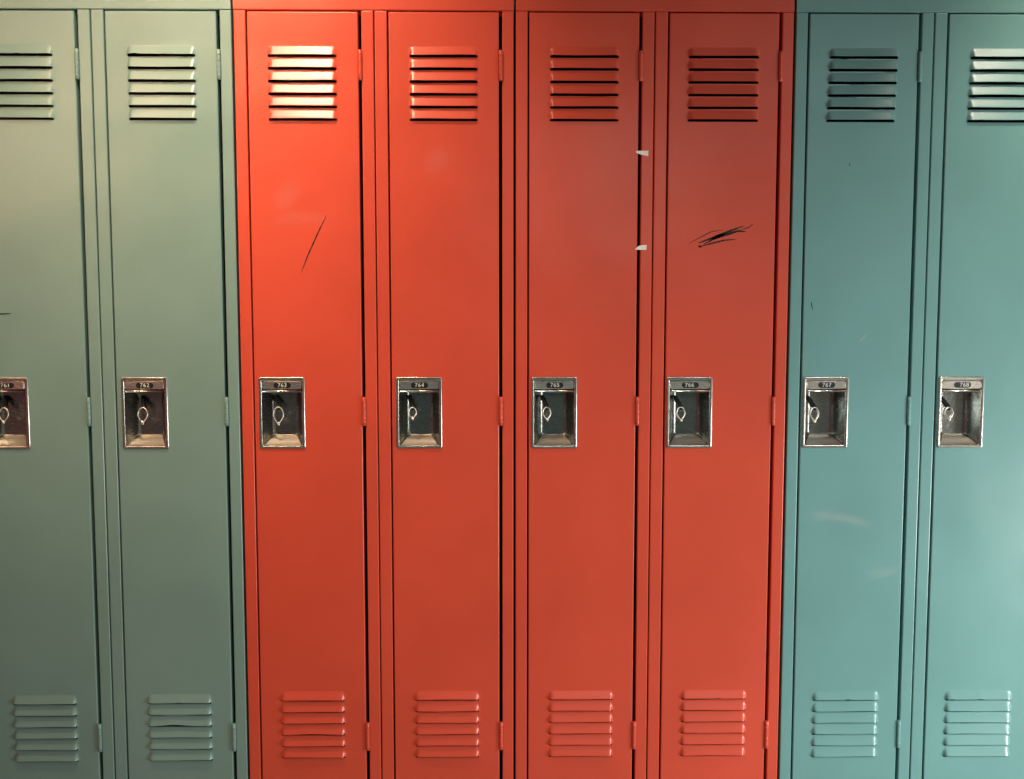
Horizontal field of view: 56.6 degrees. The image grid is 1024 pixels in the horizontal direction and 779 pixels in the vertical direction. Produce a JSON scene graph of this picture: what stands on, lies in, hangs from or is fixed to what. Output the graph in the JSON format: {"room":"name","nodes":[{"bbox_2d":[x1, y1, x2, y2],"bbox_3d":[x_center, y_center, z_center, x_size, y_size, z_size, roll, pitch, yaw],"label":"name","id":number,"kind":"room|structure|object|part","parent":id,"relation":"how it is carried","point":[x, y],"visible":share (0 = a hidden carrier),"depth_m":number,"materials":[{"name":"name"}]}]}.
{"room":"school corridor","nodes":[
{"label":"school corridor","id":0,"kind":"room"},
{"bbox_3d":[0.032,1.175,0.003,8.000,0.060,5.600,0,4,-1],"label":"floor","id":1,"kind":"structure","parent":0,"visible":0},
{"bbox_2d":[0,0,115,778],"bbox_3d":[-1.063,0.029,2.305,0.303,1.872,0.408,0,4,-1],"label":"locker","id":2,"kind":"object","parent":1,"relation":"on","point":[57,706],"visible":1,"depth_m":2.11,"materials":[{"name":"green metal"}]},
{"bbox_3d":[-1.123,-0.009,2.103,0.087,0.018,0.005,0,4,-1],"label":"number plate","id":3,"kind":"part","parent":2,"relation":"part of","materials":[{"name":"silver metal"}]},
{"bbox_3d":[-1.123,0.051,2.126,0.102,0.160,0.041,0,4,-1],"label":"recessed handle","id":4,"kind":"part","parent":2,"relation":"part of","materials":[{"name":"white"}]},
{"bbox_2d":[0,37,59,124],"bbox_3d":[-1.063,-0.666,2.051,0.166,0.186,0.008,0,4,-1],"label":"louvered vent","id":5,"kind":"object","parent":2,"relation":"attached to","point":[51,45],"depth_m":2.05,"materials":[{"name":"green metal"}]},
{"bbox_2d":[7,688,82,767],"bbox_3d":[-1.063,0.772,2.161,0.166,0.187,0.008,0,4,-1],"label":"louvered vent","id":6,"kind":"object","parent":2,"relation":"attached to","point":[34,745],"depth_m":2.16,"materials":[{"name":"green metal"}]},
{"bbox_2d":[89,0,249,778],"bbox_3d":[-0.760,0.029,2.308,0.303,1.872,0.408,0,4,-1],"label":"locker","id":7,"kind":"object","parent":1,"relation":"on","point":[164,70],"visible":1,"depth_m":2.11,"materials":[{"name":"green metal"}]},
{"bbox_3d":[-0.816,-0.009,2.107,0.087,0.018,0.005,0,4,-1],"label":"number plate","id":8,"kind":"part","parent":7,"relation":"part of","materials":[{"name":"silver metal"}]},
{"bbox_3d":[-0.816,0.051,2.129,0.102,0.160,0.041,0,4,-1],"label":"recessed handle","id":9,"kind":"part","parent":7,"relation":"part of","materials":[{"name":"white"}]},
{"bbox_2d":[122,38,201,125],"bbox_3d":[-0.758,-0.666,2.054,0.166,0.186,0.008,0,4,-1],"label":"louvered vent","id":10,"kind":"object","parent":7,"relation":"attached to","point":[129,45],"depth_m":2.05,"materials":[{"name":"green metal"}]},
{"bbox_2d":[142,688,216,766],"bbox_3d":[-0.758,0.772,2.165,0.166,0.187,0.008,0,4,-1],"label":"louvered vent","id":11,"kind":"object","parent":7,"relation":"attached to","point":[163,747],"depth_m":2.17,"materials":[{"name":"green metal"}]},
{"bbox_2d":[233,0,381,778],"bbox_3d":[-0.453,0.029,2.312,0.303,1.872,0.408,0,4,-1],"label":"locker","id":12,"kind":"object","parent":1,"relation":"on","point":[305,69],"visible":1,"depth_m":2.11,"materials":[{"name":"red metal"}]},
{"bbox_3d":[-0.512,0.051,2.133,0.102,0.160,0.041,0,4,-1],"label":"recessed handle","id":13,"kind":"part","parent":12,"relation":"part of","materials":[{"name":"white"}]},
{"bbox_3d":[-0.512,-0.009,2.111,0.087,0.018,0.005,0,4,-1],"label":"number plate","id":14,"kind":"part","parent":12,"relation":"part of","materials":[{"name":"silver metal"}]},
{"bbox_2d":[264,38,341,125],"bbox_3d":[-0.453,-0.667,2.058,0.166,0.186,0.008,0,4,-1],"label":"louvered vent","id":15,"kind":"object","parent":12,"relation":"attached to","point":[271,45],"depth_m":2.06,"materials":[{"name":"red metal"}]},
{"bbox_2d":[276,687,350,766],"bbox_3d":[-0.453,0.772,2.168,0.166,0.187,0.008,0,4,-1],"label":"louvered vent","id":16,"kind":"object","parent":12,"relation":"attached to","point":[310,704],"depth_m":2.17,"materials":[{"name":"red metal"}]},
{"bbox_2d":[373,0,513,778],"bbox_3d":[-0.150,0.029,2.316,0.303,1.872,0.408,0,4,-1],"label":"locker","id":17,"kind":"object","parent":1,"relation":"on","point":[444,69],"visible":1,"depth_m":2.12,"materials":[{"name":"red metal"}]},
{"bbox_3d":[-0.207,0.051,2.137,0.102,0.160,0.041,0,4,-1],"label":"recessed handle","id":18,"kind":"part","parent":17,"relation":"part of","materials":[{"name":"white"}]},
{"bbox_3d":[-0.207,-0.010,2.114,0.087,0.018,0.005,0,4,-1],"label":"number plate","id":19,"kind":"part","parent":17,"relation":"part of","materials":[{"name":"silver metal"}]},
{"bbox_2d":[405,39,481,125],"bbox_3d":[-0.148,-0.667,2.062,0.166,0.186,0.008,0,4,-1],"label":"louvered vent","id":20,"kind":"object","parent":17,"relation":"attached to","point":[412,46],"depth_m":2.06,"materials":[{"name":"red metal"}]},
{"bbox_2d":[411,686,483,765],"bbox_3d":[-0.148,0.771,2.172,0.166,0.187,0.008,0,4,-1],"label":"louvered vent","id":21,"kind":"object","parent":17,"relation":"attached to","point":[434,716],"depth_m":2.17,"materials":[{"name":"red metal"}]},
{"bbox_2d":[514,0,655,778],"bbox_3d":[0.157,0.029,2.319,0.303,1.872,0.408,0,4,-1],"label":"locker","id":22,"kind":"object","parent":1,"relation":"on","point":[584,69],"visible":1,"depth_m":2.12,"materials":[{"name":"red metal"}]},
{"bbox_3d":[0.094,0.050,2.140,0.102,0.160,0.041,0,4,-1],"label":"recessed handle","id":23,"kind":"part","parent":22,"relation":"part of","materials":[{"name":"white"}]},
{"bbox_3d":[0.094,-0.010,2.118,0.087,0.018,0.005,0,4,-1],"label":"number plate","id":24,"kind":"part","parent":22,"relation":"part of","materials":[{"name":"silver metal"}]},
{"bbox_2d":[544,686,616,764],"bbox_3d":[0.157,0.771,2.176,0.166,0.187,0.008,0,4,-1],"label":"louvered vent","id":25,"kind":"object","parent":22,"relation":"attached to","point":[565,740],"depth_m":2.18,"materials":[{"name":"red metal"}]},
{"bbox_2d":[546,39,621,126],"bbox_3d":[0.157,-0.667,2.065,0.166,0.186,0.008,0,4,-1],"label":"louvered vent","id":26,"kind":"object","parent":22,"relation":"attached to","point":[553,46],"depth_m":2.07,"materials":[{"name":"red metal"}]},
{"bbox_2d":[635,245,646,249],"bbox_3d":[0.284,-0.314,2.097,0.026,0.011,0.001,0,4,-4],"label":"scrap","id":27,"kind":"object","parent":22,"relation":"attached to","point":[641,247],"visible":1,"depth_m":2.10,"materials":[{"name":"white paper"}]},
{"bbox_2d":[636,151,647,155],"bbox_3d":[0.285,-0.517,2.082,0.028,0.012,0.001,0,4,-3],"label":"scrap","id":28,"kind":"object","parent":22,"relation":"attached to","point":[645,153],"visible":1,"depth_m":2.08,"materials":[{"name":"white paper"}]},
{"bbox_2d":[646,0,794,778],"bbox_3d":[0.460,0.028,2.323,0.303,1.872,0.408,0,4,-1],"label":"locker","id":29,"kind":"object","parent":1,"relation":"on","point":[723,69],"visible":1,"depth_m":2.12,"materials":[{"name":"red metal"}]},
{"bbox_3d":[0.396,0.050,2.144,0.102,0.160,0.041,0,4,-1],"label":"recessed handle","id":30,"kind":"part","parent":29,"relation":"part of","materials":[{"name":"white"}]},
{"bbox_3d":[0.396,-0.010,2.121,0.087,0.018,0.005,0,4,-1],"label":"number plate","id":31,"kind":"part","parent":29,"relation":"part of","materials":[{"name":"silver metal"}]},
{"bbox_2d":[676,685,749,764],"bbox_3d":[0.462,0.771,2.179,0.166,0.187,0.008,0,4,-1],"label":"louvered vent","id":32,"kind":"object","parent":29,"relation":"attached to","point":[697,727],"depth_m":2.18,"materials":[{"name":"red metal"}]},
{"bbox_2d":[685,40,761,126],"bbox_3d":[0.462,-0.667,2.069,0.166,0.186,0.008,0,4,-1],"label":"louvered vent","id":33,"kind":"object","parent":29,"relation":"attached to","point":[692,47],"depth_m":2.07,"materials":[{"name":"red metal"}]},
{"bbox_2d":[777,0,935,778],"bbox_3d":[0.767,0.028,2.327,0.303,1.872,0.408,0,4,-1],"label":"locker","id":34,"kind":"object","parent":1,"relation":"on","point":[862,80],"visible":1,"depth_m":2.13,"materials":[{"name":"teal metal"}]},
{"bbox_3d":[0.702,0.050,2.147,0.102,0.160,0.041,0,4,-1],"label":"recessed handle","id":35,"kind":"part","parent":34,"relation":"part of","materials":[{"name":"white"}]},
{"bbox_3d":[0.702,-0.010,2.125,0.087,0.018,0.005,0,4,-1],"label":"number plate","id":36,"kind":"part","parent":34,"relation":"part of","materials":[{"name":"silver metal"}]},
{"bbox_2d":[808,685,881,763],"bbox_3d":[0.766,0.771,2.183,0.166,0.187,0.008,0,4,-1],"label":"louvered vent","id":37,"kind":"object","parent":34,"relation":"attached to","point":[833,726],"depth_m":2.18,"materials":[{"name":"teal metal"}]},
{"bbox_2d":[824,40,901,126],"bbox_3d":[0.767,-0.668,2.073,0.166,0.186,0.008,0,4,-1],"label":"louvered vent","id":38,"kind":"object","parent":34,"relation":"attached to","point":[831,47],"depth_m":2.07,"materials":[{"name":"teal metal"}]},
{"bbox_2d":[909,0,1023,778],"bbox_3d":[1.070,0.028,2.330,0.303,1.872,0.408,0,4,-1],"label":"locker","id":39,"kind":"object","parent":1,"relation":"on","point":[967,697],"visible":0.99,"depth_m":2.14,"materials":[{"name":"teal metal"}]},
{"bbox_3d":[1.007,0.050,2.151,0.102,0.160,0.041,0,4,-1],"label":"recessed handle","id":40,"kind":"part","parent":39,"relation":"part of","materials":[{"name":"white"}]},
{"bbox_3d":[1.007,-0.011,2.129,0.087,0.018,0.005,0,4,-1],"label":"number plate","id":41,"kind":"part","parent":39,"relation":"part of","materials":[{"name":"silver metal"}]},
{"bbox_2d":[940,684,1013,762],"bbox_3d":[1.071,0.770,2.187,0.166,0.187,0.008,0,4,-1],"label":"louvered vent","id":42,"kind":"object","parent":39,"relation":"attached to","point":[980,742],"depth_m":2.19,"materials":[{"name":"teal metal"}]},
{"bbox_2d":[962,41,1023,127],"bbox_3d":[1.072,-0.668,2.076,0.166,0.186,0.008,0,4,-1],"label":"louvered vent","id":43,"kind":"object","parent":39,"relation":"attached to","point":[970,49],"depth_m":2.08,"materials":[{"name":"teal metal"}]}
]}

